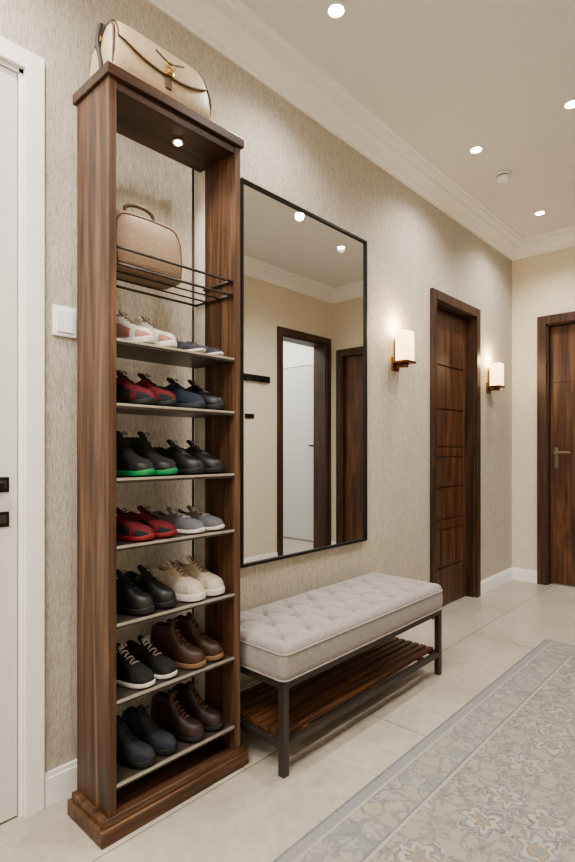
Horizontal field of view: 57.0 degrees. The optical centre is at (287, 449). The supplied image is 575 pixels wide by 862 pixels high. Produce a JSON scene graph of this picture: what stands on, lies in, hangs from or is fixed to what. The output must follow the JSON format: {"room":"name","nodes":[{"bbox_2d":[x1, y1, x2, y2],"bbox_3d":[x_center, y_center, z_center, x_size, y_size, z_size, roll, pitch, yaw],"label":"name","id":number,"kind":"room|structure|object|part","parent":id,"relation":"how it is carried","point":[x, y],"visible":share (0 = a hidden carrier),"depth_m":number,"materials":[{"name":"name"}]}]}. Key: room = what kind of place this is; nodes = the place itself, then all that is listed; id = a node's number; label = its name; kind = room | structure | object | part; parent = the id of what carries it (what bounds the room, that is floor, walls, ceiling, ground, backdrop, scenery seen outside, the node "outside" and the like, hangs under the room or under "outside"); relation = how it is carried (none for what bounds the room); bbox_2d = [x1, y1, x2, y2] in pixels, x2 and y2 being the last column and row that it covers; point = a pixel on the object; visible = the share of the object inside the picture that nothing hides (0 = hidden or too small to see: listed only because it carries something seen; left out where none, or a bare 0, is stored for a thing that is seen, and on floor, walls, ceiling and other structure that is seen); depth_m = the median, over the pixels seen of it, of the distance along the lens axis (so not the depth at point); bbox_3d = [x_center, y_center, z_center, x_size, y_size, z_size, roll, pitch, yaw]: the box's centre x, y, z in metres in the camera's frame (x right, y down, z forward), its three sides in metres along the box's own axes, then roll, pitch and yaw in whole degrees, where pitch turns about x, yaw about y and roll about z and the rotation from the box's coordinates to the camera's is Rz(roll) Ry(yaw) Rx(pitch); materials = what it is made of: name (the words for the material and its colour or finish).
{"room":"entrance hallway","nodes":[
{"label":"entrance hallway","id":0,"kind":"room"},
{"bbox_2d":[0,0,511,815],"bbox_3d":[-0.161,-0.302,2.349,0.160,2.765,5.830,0,0,43],"label":"wall","id":1,"kind":"structure","parent":0,"point":[414,247],"depth_m":2.30,"materials":[{"name":"paint"}]},
{"bbox_2d":[0,66,16,822],"bbox_3d":[-1.095,-0.016,1.264,0.044,2.180,0.840,0,0,43],"label":"leaf","id":2,"kind":"object","parent":1,"relation":"attached to","point":[8,79],"visible":1,"depth_m":1.54,"materials":[{"name":"white paint"}]},
{"bbox_2d":[0,477,8,526],"bbox_3d":[-0.845,0.150,1.463,0.052,0.144,0.160,0,0,43],"label":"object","id":3,"kind":"structure","parent":2,"relation":"attached to","point":[4,481],"depth_m":1.53,"materials":[{"name":"black metal"}]},
{"bbox_2d":[0,36,44,817],"bbox_3d":[-1.112,-0.048,1.280,0.136,2.256,0.980,0,0,43],"label":"door frame","id":4,"kind":"structure","parent":1,"relation":"attached to","point":[15,58],"depth_m":1.56,"materials":[{"name":"white paint"}]},
{"bbox_2d":[52,304,75,338],"bbox_3d":[-0.693,-0.399,1.648,0.013,0.094,0.074,0,0,43],"label":"light switch","id":5,"kind":"object","parent":1,"relation":"attached to","point":[63,318],"visible":1,"depth_m":1.64,"materials":[{"name":"white plastic"}]},
{"bbox_2d":[45,567,512,807],"bbox_3d":[-0.097,1.030,2.290,0.014,0.100,5.830,0,0,43],"label":"baseboard","id":6,"kind":"structure","parent":1,"relation":"attached to","point":[60,782],"depth_m":1.65,"materials":[{"name":"white paint"}]},
{"bbox_2d":[240,177,366,567],"bbox_3d":[0.110,-0.316,2.506,0.026,1.598,0.904,0,0,43],"label":"wall mirror","id":7,"kind":"object","parent":1,"relation":"attached to","point":[303,276],"visible":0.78,"depth_m":2.43,"materials":[{"name":"clear glass"}]},
{"bbox_2d":[145,0,523,260],"bbox_3d":[-0.046,-1.633,2.244,0.152,0.103,5.830,0,0,43],"label":"trim","id":8,"kind":"structure","parent":1,"relation":"attached to","point":[229,27],"depth_m":2.49,"materials":[{"name":"white paint"}]},
{"bbox_2d":[391,330,415,371],"bbox_3d":[0.663,-0.567,3.038,0.113,0.220,0.106,0,0,43],"label":"wall sconce","id":9,"kind":"object","parent":1,"relation":"attached to","point":[404,339],"visible":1,"depth_m":3.00,"materials":[{"name":"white glass"}]},
{"bbox_3d":[0.671,-0.592,3.031,0.080,0.170,0.096,0,0,43],"label":"lamp shade","id":10,"kind":"part","parent":9,"relation":"part of","materials":[{"name":"white glass"}]},
{"bbox_2d":[437,309,465,604],"bbox_3d":[1.106,0.056,3.711,0.040,2.033,0.592,0,0,43],"label":"leaf","id":11,"kind":"object","parent":1,"relation":"attached to","point":[451,329],"visible":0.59,"depth_m":3.74,"materials":[{"name":"brown wood"}]},
{"bbox_2d":[430,288,480,618],"bbox_3d":[1.118,0.022,3.700,0.162,2.115,0.740,0,0,43],"label":"door frame","id":12,"kind":"structure","parent":1,"relation":"attached to","point":[436,296],"depth_m":3.88,"materials":[{"name":"brown wood"}]},
{"bbox_2d":[486,363,504,393],"bbox_3d":[1.579,-0.545,4.029,0.113,0.220,0.106,0,0,43],"label":"wall sconce","id":13,"kind":"object","parent":1,"relation":"attached to","point":[496,370],"visible":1,"depth_m":4.00,"materials":[{"name":"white glass"}]},
{"bbox_3d":[1.588,-0.570,4.021,0.080,0.170,0.096,0,0,43],"label":"lamp shade","id":14,"kind":"part","parent":13,"relation":"part of","materials":[{"name":"white glass"}]},
{"bbox_2d":[0,580,574,861],"bbox_3d":[1.348,1.130,1.157,3.994,0.100,6.450,0,0,43],"label":"floor","id":15,"kind":"structure","parent":0,"point":[253,813],"depth_m":1.83,"materials":[{"name":"tile"}]},
{"bbox_2d":[67,60,248,849],"bbox_3d":[-0.403,0.009,1.706,0.235,2.142,0.541,0,0,43],"label":"shoe rack","id":16,"kind":"object","parent":15,"relation":"on","point":[111,800],"visible":0.91,"depth_m":1.58,"materials":[{"name":"brown wood"}]},
{"bbox_3d":[-0.552,-0.009,1.529,0.188,2.046,0.024,0,0,43],"label":"panel","id":17,"kind":"part","parent":16,"relation":"part of","materials":[{"name":"brown wood"}]},
{"bbox_2d":[116,569,154,614],"bbox_3d":[-0.490,0.425,1.603,0.203,0.122,0.073,0,0,22],"label":"shoe","id":18,"kind":"object","parent":16,"relation":"on","point":[130,600],"visible":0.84,"depth_m":1.57,"materials":[{"name":"black leather"}]},
{"bbox_2d":[116,430,154,476],"bbox_3d":[-0.490,0.010,1.603,0.203,0.138,0.075,0,0,23],"label":"sneaker","id":19,"kind":"object","parent":16,"relation":"on","point":[128,463],"visible":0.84,"depth_m":1.57,"materials":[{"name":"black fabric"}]},
{"bbox_2d":[116,508,154,540],"bbox_3d":[-0.490,0.222,1.603,0.203,0.094,0.076,0,0,22],"label":"shoe","id":20,"kind":"object","parent":16,"relation":"on","point":[127,528],"visible":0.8,"depth_m":1.57,"materials":[{"name":"red fabric"}]},
{"bbox_2d":[116,311,154,343],"bbox_3d":[-0.490,-0.367,1.603,0.203,0.112,0.075,0,0,22],"label":"sneaker","id":21,"kind":"object","parent":16,"relation":"on","point":[126,329],"visible":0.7,"depth_m":1.56,"materials":[{"name":"white leather"}]},
{"bbox_2d":[116,715,155,768],"bbox_3d":[-0.489,0.871,1.601,0.203,0.126,0.076,0,0,19],"label":"boot","id":22,"kind":"object","parent":16,"relation":"on","point":[132,752],"visible":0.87,"depth_m":1.57,"materials":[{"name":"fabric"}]},
{"bbox_2d":[116,643,155,688],"bbox_3d":[-0.490,0.644,1.601,0.203,0.114,0.073,0,0,20],"label":"sneaker","id":23,"kind":"object","parent":16,"relation":"on","point":[130,672],"visible":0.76,"depth_m":1.57,"materials":[{"name":"black fabric"}]},
{"bbox_2d":[116,370,155,404],"bbox_3d":[-0.490,-0.188,1.603,0.203,0.113,0.075,0,0,21],"label":"sneaker","id":24,"kind":"object","parent":16,"relation":"on","point":[127,391],"visible":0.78,"depth_m":1.56,"materials":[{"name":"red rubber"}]},
{"bbox_2d":[116,203,181,289],"bbox_3d":[-0.457,-0.636,1.643,0.133,0.212,0.252,0,0,43],"label":"handbag","id":25,"kind":"object","parent":16,"relation":"in","point":[133,231],"visible":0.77,"depth_m":1.60,"materials":[{"name":"beige leather"}]},
{"bbox_2d":[122,704,176,755],"bbox_3d":[-0.437,0.871,1.669,0.203,0.126,0.075,0,0,22],"label":"boot","id":26,"kind":"object","parent":16,"relation":"on","point":[139,722],"visible":0.83,"depth_m":1.65,"materials":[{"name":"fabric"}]},
{"bbox_2d":[122,635,177,678],"bbox_3d":[-0.438,0.644,1.667,0.203,0.114,0.073,0,0,21],"label":"sneaker","id":27,"kind":"object","parent":16,"relation":"on","point":[162,666],"visible":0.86,"depth_m":1.64,"materials":[{"name":"black fabric"}]},
{"bbox_2d":[123,565,176,608],"bbox_3d":[-0.438,0.425,1.669,0.203,0.122,0.073,0,0,22],"label":"shoe","id":28,"kind":"object","parent":16,"relation":"on","point":[163,596],"visible":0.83,"depth_m":1.64,"materials":[{"name":"black leather"}]},
{"bbox_2d":[89,19,211,118],"bbox_3d":[-0.416,-1.182,1.652,0.179,0.238,0.393,0,0,43],"label":"leather handbag","id":29,"kind":"object","parent":16,"relation":"on","point":[117,43],"visible":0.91,"depth_m":1.57,"materials":[{"name":"beige leather"}]},
{"bbox_2d":[124,505,176,537],"bbox_3d":[-0.438,0.222,1.668,0.203,0.094,0.075,0,0,22],"label":"shoe","id":30,"kind":"object","parent":16,"relation":"on","point":[161,528],"visible":0.72,"depth_m":1.64,"materials":[{"name":"red fabric"}]},
{"bbox_2d":[124,431,177,475],"bbox_3d":[-0.438,0.010,1.667,0.203,0.138,0.075,0,0,21],"label":"sneaker","id":31,"kind":"object","parent":16,"relation":"on","point":[140,445],"visible":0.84,"depth_m":1.64,"materials":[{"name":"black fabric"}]},
{"bbox_2d":[135,373,177,406],"bbox_3d":[-0.438,-0.188,1.667,0.203,0.113,0.075,0,0,21],"label":"sneaker","id":32,"kind":"object","parent":16,"relation":"on","point":[163,397],"visible":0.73,"depth_m":1.63,"materials":[{"name":"red fabric"}]},
{"bbox_2d":[137,316,176,347],"bbox_3d":[-0.438,-0.367,1.668,0.203,0.112,0.075,0,0,22],"label":"sneaker","id":33,"kind":"object","parent":16,"relation":"on","point":[162,338],"visible":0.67,"depth_m":1.62,"materials":[{"name":"white leather"}]},
{"bbox_3d":[-0.396,-1.047,1.699,0.210,0.030,0.504,0,0,43],"label":"cornice","id":34,"kind":"part","parent":16,"relation":"part of","materials":[{"name":"brown wood"}]},
{"bbox_2d":[116,473,227,477],"bbox_3d":[-0.408,0.086,1.709,0.204,0.013,0.435,0,0,43],"label":"shelf","id":35,"kind":"object","parent":16,"relation":"attached to","point":[211,475],"depth_m":1.67,"materials":[{"name":"grey laminate"}]},
{"bbox_2d":[116,528,230,545],"bbox_3d":[-0.408,0.277,1.709,0.204,0.013,0.435,0,0,43],"label":"shelf","id":36,"kind":"object","parent":16,"relation":"attached to","point":[225,532],"depth_m":1.64,"materials":[{"name":"grey laminate"}]},
{"bbox_2d":[116,720,231,783],"bbox_3d":[-0.408,0.942,1.709,0.204,0.013,0.435,0,0,43],"label":"shelf","id":37,"kind":"object","parent":16,"relation":"attached to","point":[124,774],"depth_m":1.61,"materials":[{"name":"grey laminate"}]},
{"bbox_2d":[116,654,231,700],"bbox_3d":[-0.408,0.709,1.709,0.204,0.013,0.435,0,0,43],"label":"shelf","id":38,"kind":"object","parent":16,"relation":"attached to","point":[123,693],"depth_m":1.61,"materials":[{"name":"grey laminate"}]},
{"bbox_2d":[116,591,231,623],"bbox_3d":[-0.408,0.493,1.709,0.204,0.013,0.435,0,0,43],"label":"shelf","id":39,"kind":"object","parent":16,"relation":"attached to","point":[121,618],"depth_m":1.62,"materials":[{"name":"grey laminate"}]},
{"bbox_2d":[116,244,232,306],"bbox_3d":[-0.406,-0.548,1.708,0.202,0.056,0.441,0,0,43],"label":"wire basket","id":40,"kind":"object","parent":16,"relation":"on","point":[219,292],"depth_m":1.78,"materials":[{"name":"black metal"}]},
{"bbox_2d":[116,408,232,417],"bbox_3d":[-0.408,-0.123,1.709,0.204,0.013,0.435,0,0,43],"label":"shelf","id":41,"kind":"object","parent":16,"relation":"attached to","point":[171,412],"depth_m":1.70,"materials":[{"name":"grey laminate"}]},
{"bbox_2d":[116,344,232,368],"bbox_3d":[-0.408,-0.303,1.709,0.204,0.013,0.435,0,0,43],"label":"shelf","id":42,"kind":"object","parent":16,"relation":"attached to","point":[152,353],"depth_m":1.70,"materials":[{"name":"grey laminate"}]},
{"bbox_3d":[-0.397,-1.018,1.699,0.186,0.027,0.437,0,0,43],"label":"panel","id":43,"kind":"part","parent":16,"relation":"part of","materials":[{"name":"brown wood"}]},
{"bbox_2d":[151,689,204,742],"bbox_3d":[-0.362,0.864,1.741,0.203,0.140,0.075,0,0,22],"label":"boot","id":44,"kind":"object","parent":16,"relation":"on","point":[167,712],"visible":0.92,"depth_m":1.73,"materials":[{"name":"leather"}]},
{"bbox_2d":[150,618,205,668],"bbox_3d":[-0.360,0.629,1.740,0.203,0.144,0.075,0,0,19],"label":"boot","id":45,"kind":"object","parent":16,"relation":"on","point":[166,637],"visible":0.9,"depth_m":1.72,"materials":[{"name":"brown leather"}]},
{"bbox_2d":[172,138,183,145],"bbox_3d":[-0.357,-1.002,1.727,0.040,0.008,0.040,0,0,43],"label":"puck light","id":46,"kind":"object","parent":16,"relation":"attached to","point":[175,141],"depth_m":1.72,"materials":[{"name":"silver metal"}]},
{"bbox_2d":[151,559,205,601],"bbox_3d":[-0.361,0.423,1.740,0.203,0.125,0.080,0,0,20],"label":"sneaker","id":47,"kind":"object","parent":16,"relation":"on","point":[186,588],"visible":0.82,"depth_m":1.71,"materials":[{"name":"leather"}]},
{"bbox_2d":[153,439,204,473],"bbox_3d":[-0.362,0.022,1.742,0.203,0.114,0.075,0,0,23],"label":"leather shoe","id":48,"kind":"object","parent":16,"relation":"on","point":[186,463],"visible":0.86,"depth_m":1.71,"materials":[{"name":"black leather"}]},
{"bbox_2d":[152,507,205,533],"bbox_3d":[-0.362,0.229,1.740,0.203,0.080,0.073,0,0,21],"label":"sneaker","id":49,"kind":"object","parent":16,"relation":"on","point":[184,524],"visible":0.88,"depth_m":1.71,"materials":[{"name":"grey fabric"}]},
{"bbox_2d":[159,378,204,408],"bbox_3d":[-0.362,-0.185,1.741,0.203,0.108,0.075,0,0,22],"label":"shoe","id":50,"kind":"object","parent":16,"relation":"on","point":[185,398],"visible":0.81,"depth_m":1.70,"materials":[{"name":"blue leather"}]},
{"bbox_2d":[176,338,205,352],"bbox_3d":[-0.361,-0.342,1.740,0.203,0.062,0.071,0,0,20],"label":"loafer","id":51,"kind":"object","parent":16,"relation":"on","point":[183,345],"visible":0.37,"depth_m":1.70,"materials":[{"name":"grey fabric"}]},
{"bbox_2d":[172,681,223,731],"bbox_3d":[-0.310,0.864,1.807,0.203,0.140,0.075,0,0,22],"label":"boot","id":52,"kind":"object","parent":16,"relation":"on","point":[211,719],"visible":0.81,"depth_m":1.79,"materials":[{"name":"leather"}]},
{"bbox_2d":[173,612,223,660],"bbox_3d":[-0.310,0.629,1.807,0.203,0.144,0.075,0,0,23],"label":"boot","id":53,"kind":"object","parent":16,"relation":"on","point":[189,628],"visible":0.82,"depth_m":1.79,"materials":[{"name":"brown leather"}]},
{"bbox_2d":[173,505,224,530],"bbox_3d":[-0.308,0.229,1.806,0.203,0.080,0.073,0,0,19],"label":"sneaker","id":54,"kind":"object","parent":16,"relation":"on","point":[210,522],"visible":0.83,"depth_m":1.77,"materials":[{"name":"grey fabric"}]},
{"bbox_2d":[175,555,224,595],"bbox_3d":[-0.308,0.423,1.805,0.203,0.125,0.080,0,0,19],"label":"sneaker","id":55,"kind":"object","parent":16,"relation":"on","point":[213,584],"visible":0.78,"depth_m":1.78,"materials":[{"name":"leather"}]},
{"bbox_2d":[180,440,223,473],"bbox_3d":[-0.309,0.022,1.807,0.203,0.114,0.075,0,0,21],"label":"leather shoe","id":56,"kind":"object","parent":16,"relation":"on","point":[212,464],"visible":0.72,"depth_m":1.77,"materials":[{"name":"black leather"}]},
{"bbox_2d":[186,379,224,409],"bbox_3d":[-0.304,-0.186,1.803,0.203,0.110,0.071,0,0,21],"label":"shoe","id":57,"kind":"object","parent":16,"relation":"on","point":[212,402],"visible":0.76,"depth_m":1.76,"materials":[{"name":"black leather"}]},
{"bbox_2d":[187,341,223,355],"bbox_3d":[-0.310,-0.342,1.807,0.203,0.062,0.071,0,0,22],"label":"loafer","id":58,"kind":"object","parent":16,"relation":"on","point":[209,350],"visible":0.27,"depth_m":1.76,"materials":[{"name":"grey fabric"}]},
{"bbox_3d":[-0.229,-0.009,1.859,0.162,2.046,0.026,0,0,43],"label":"panel","id":59,"kind":"part","parent":16,"relation":"part of","materials":[{"name":"brown wood"}]},
{"bbox_2d":[240,572,442,778],"bbox_3d":[0.222,0.858,2.281,0.416,0.444,1.132,0,0,43],"label":"upholstered bench","id":60,"kind":"object","parent":15,"relation":"on","point":[312,652],"visible":0.91,"depth_m":2.07,"materials":[{"name":"beige fabric"}]},
{"bbox_2d":[272,639,574,861],"bbox_3d":[0.880,1.075,1.502,1.188,0.008,3.000,0,0,43],"label":"area rug","id":61,"kind":"object","parent":15,"relation":"on","point":[494,781],"visible":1,"depth_m":1.66,"materials":[{"name":"beige carpet"}]},
{"bbox_2d":[239,0,574,237],"bbox_3d":[1.348,-1.735,1.157,3.994,0.100,6.450,0,0,43],"label":"ceiling","id":62,"kind":"structure","parent":0,"point":[451,77],"depth_m":2.39,"materials":[{"name":"paint"}]},
{"bbox_2d":[326,1,345,18],"bbox_3d":[0.186,-1.682,2.027,0.076,0.010,0.076,0,0,43],"label":"recessed light","id":63,"kind":"object","parent":62,"relation":"in","point":[334,10],"visible":1,"depth_m":2.02,"materials":[{"name":"white plastic"}]},
{"bbox_2d":[469,145,482,153],"bbox_3d":[1.056,-1.682,2.967,0.076,0.010,0.076,0,0,43],"label":"recessed light","id":64,"kind":"object","parent":62,"relation":"in","point":[476,149],"visible":1,"depth_m":2.96,"materials":[{"name":"white plastic"}]},
{"bbox_2d":[494,170,510,182],"bbox_3d":[1.315,-1.665,3.238,0.096,0.041,0.096,0,0,43],"label":"smoke detector","id":65,"kind":"object","parent":62,"relation":"attached to","point":[503,176],"visible":1,"depth_m":3.21,"materials":[{"name":"white plastic"}]},
{"bbox_2d":[534,210,545,215],"bbox_3d":[1.790,-1.682,3.760,0.076,0.010,0.076,0,0,43],"label":"recessed light","id":66,"kind":"object","parent":62,"relation":"in","point":[540,212],"visible":1,"depth_m":3.75,"materials":[{"name":"white plastic"}]},
{"bbox_2d":[563,98,574,109],"bbox_3d":[1.383,-1.682,2.576,0.076,0.010,0.076,0,0,43],"label":"recessed light","id":67,"kind":"object","parent":62,"relation":"in","point":[570,104],"visible":1,"depth_m":2.58,"materials":[{"name":"white plastic"}]},
{"bbox_2d":[512,246,574,570],"bbox_3d":[2.642,-0.302,3.836,2.254,2.765,0.160,0,0,43],"label":"wall","id":68,"kind":"structure","parent":0,"point":[543,284],"depth_m":4.34,"materials":[{"name":"beige paint"}]},
{"bbox_2d":[513,567,536,582],"bbox_3d":[2.583,1.030,3.773,1.934,0.100,0.014,0,0,43],"label":"baseboard","id":69,"kind":"structure","parent":68,"relation":"attached to","point":[519,574],"depth_m":4.35,"materials":[{"name":"white paint"}]},
{"bbox_2d":[512,225,574,260],"bbox_3d":[2.536,-1.633,3.722,1.934,0.103,0.152,0,0,43],"label":"trim","id":70,"kind":"structure","parent":68,"relation":"attached to","point":[562,238],"depth_m":4.19,"materials":[{"name":"white paint"}]},
{"bbox_2d":[537,311,574,584],"bbox_3d":[2.434,0.004,4.000,0.996,2.153,0.162,0,0,43],"label":"door frame","id":71,"kind":"structure","parent":68,"relation":"attached to","point":[543,330],"depth_m":4.25,"materials":[{"name":"brown wood"}]},
{"bbox_2d":[551,324,574,586],"bbox_3d":[2.438,0.041,4.004,0.832,2.063,0.040,0,0,43],"label":"leaf","id":72,"kind":"object","parent":68,"relation":"attached to","point":[562,337],"visible":1,"depth_m":4.21,"materials":[{"name":"brown wood"}]},
{"bbox_2d":[554,447,569,468],"bbox_3d":[2.171,0.065,4.190,0.124,0.170,0.050,0,0,43],"label":"door handle","id":73,"kind":"object","parent":72,"relation":"attached to","point":[556,452],"depth_m":4.23,"materials":[{"name":"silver metal"}]}
]}

